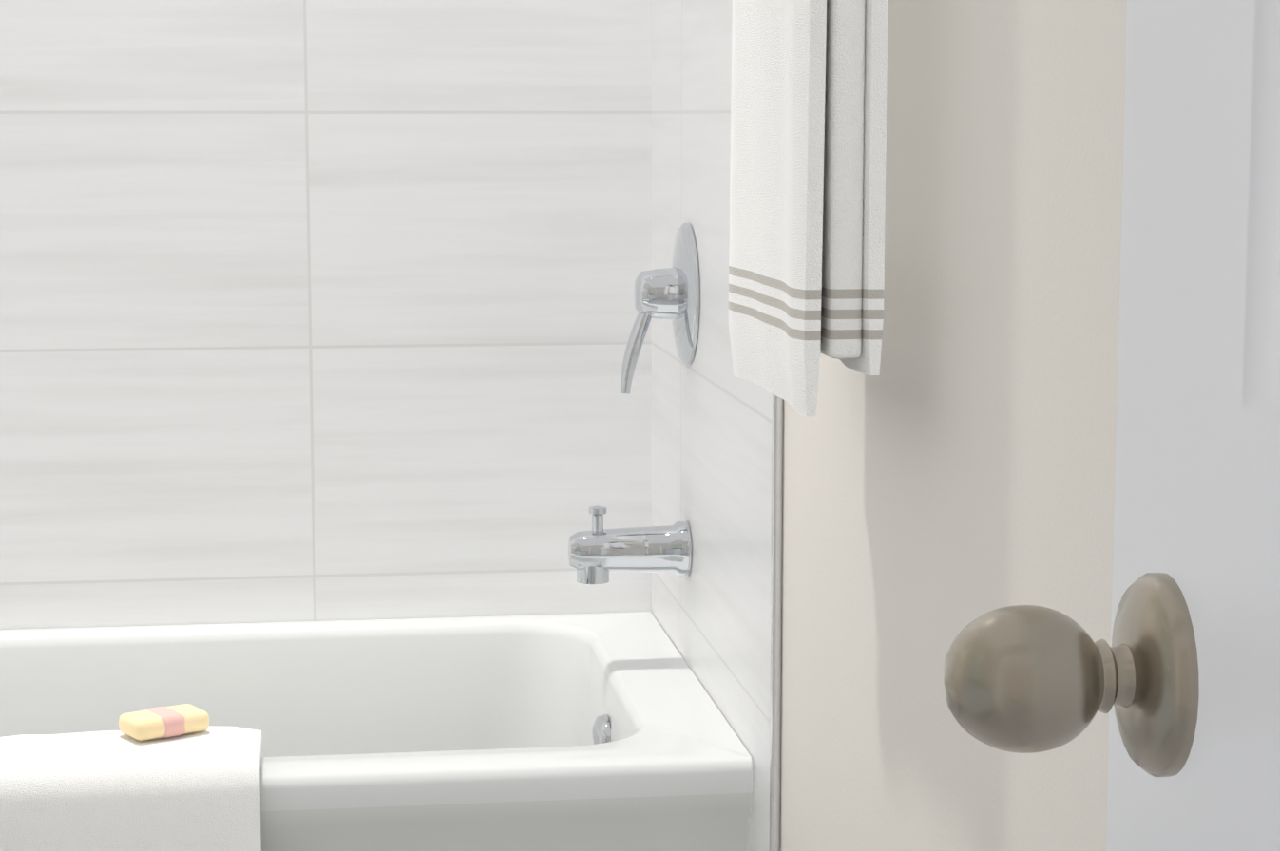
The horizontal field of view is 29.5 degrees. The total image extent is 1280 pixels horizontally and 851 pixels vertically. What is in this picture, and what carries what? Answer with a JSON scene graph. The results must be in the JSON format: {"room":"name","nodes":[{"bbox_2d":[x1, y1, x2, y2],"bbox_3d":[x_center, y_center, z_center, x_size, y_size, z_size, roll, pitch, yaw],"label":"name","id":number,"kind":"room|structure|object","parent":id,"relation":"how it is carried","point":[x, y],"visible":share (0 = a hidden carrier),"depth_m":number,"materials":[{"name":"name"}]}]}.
{"room":"bathroom","nodes":[
{"label":"bathroom","id":0,"kind":"room"},
{"bbox_2d":[780,0,1127,850],"bbox_3d":[0.376,-0.427,1.026,0.100,2.920,4.680,-1,7,-8],"label":"wall","id":1,"kind":"structure","parent":0,"point":[949,473],"depth_m":1.76,"materials":[{"name":"grey paint"}]},
{"bbox_2d":[651,0,772,850],"bbox_3d":[0.078,-0.653,2.787,0.008,2.920,0.880,-1,7,-8],"label":"tile","id":2,"kind":"structure","parent":1,"relation":"attached to","point":[712,434],"depth_m":2.81,"materials":[{"name":"white tile"}]},
{"bbox_2d":[568,505,691,584],"bbox_3d":[-0.015,0.144,2.988,0.148,0.094,0.068,-1,7,-8],"label":"tub spout","id":3,"kind":"object","parent":2,"relation":"attached to","point":[598,553],"visible":1,"depth_m":2.97,"materials":[{"name":"silver metal"}]},
{"bbox_2d":[620,222,699,394],"bbox_3d":[0.017,-0.142,2.956,0.085,0.207,0.172,-1,7,-8],"label":"shower valve","id":4,"kind":"object","parent":2,"relation":"attached to","point":[672,294],"visible":1,"depth_m":2.93,"materials":[{"name":"silver metal"}]},
{"bbox_2d":[769,394,783,850],"bbox_3d":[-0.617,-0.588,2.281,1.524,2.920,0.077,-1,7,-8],"label":"trim","id":5,"kind":"structure","parent":1,"relation":"attached to","point":[776,619],"depth_m":2.45,"materials":[{"name":"silver metal"}]},
{"bbox_3d":[0.163,-0.675,1.857,0.087,0.062,0.703,-1,7,-8],"label":"towel rail","id":6,"kind":"object","parent":1,"relation":"attached to","visible":0},
{"bbox_2d":[728,0,888,417],"bbox_3d":[0.131,-0.368,1.910,0.076,0.688,0.315,-1,7,-8],"label":"towel","id":7,"kind":"object","parent":6,"relation":"hanging from","point":[808,184],"visible":1,"depth_m":1.79,"materials":[{"name":"white fabric"}]},
{"bbox_3d":[-0.577,0.990,1.686,13.658,0.060,15.280,-1,7,-8],"label":"floor","id":8,"kind":"structure","parent":0,"visible":0},
{"bbox_2d":[0,611,753,850],"bbox_3d":[-0.678,0.560,2.879,1.505,0.488,0.780,-1,7,-8],"label":"bathtub","id":9,"kind":"object","parent":8,"relation":"on","point":[607,732],"visible":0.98,"depth_m":3.17,"materials":[{"name":"white ceramic"}]},
{"bbox_2d":[0,725,261,850],"bbox_3d":[-0.532,0.491,2.536,0.275,0.330,0.150,-1,7,-8],"label":"towel","id":10,"kind":"object","parent":9,"relation":"on","point":[110,791],"visible":0.9,"depth_m":2.46,"materials":[{"name":"white fabric"}]},
{"bbox_2d":[118,704,209,741],"bbox_3d":[-0.498,0.311,2.546,0.084,0.024,0.054,-5,9,-35],"label":"soap bar","id":11,"kind":"object","parent":10,"relation":"on","point":[162,722],"visible":1,"depth_m":2.53,"materials":[{"name":"beige wax"}]},
{"bbox_3d":[-0.806,-0.700,3.158,1.658,2.920,0.100,-1,7,-8],"label":"wall","id":12,"kind":"structure","parent":0,"visible":0},
{"bbox_2d":[0,0,651,630],"bbox_3d":[-0.732,-0.695,3.114,1.508,2.920,0.008,-1,7,-8],"label":"tile","id":13,"kind":"structure","parent":12,"relation":"attached to","point":[317,310],"depth_m":3.22,"materials":[{"name":"white tile"}]},
{"bbox_3d":[-0.367,-0.293,-0.026,1.658,2.920,0.120,-1,7,-8],"label":"wall","id":14,"kind":"structure","parent":0,"visible":0},
{"bbox_2d":[943,0,1279,850],"bbox_3d":[0.251,0.072,0.558,0.199,2.023,0.767,-1,7,-8],"label":"door","id":15,"kind":"structure","parent":14,"relation":"in","point":[1177,680],"depth_m":0.85,"materials":[{"name":"white paint"}]}
]}

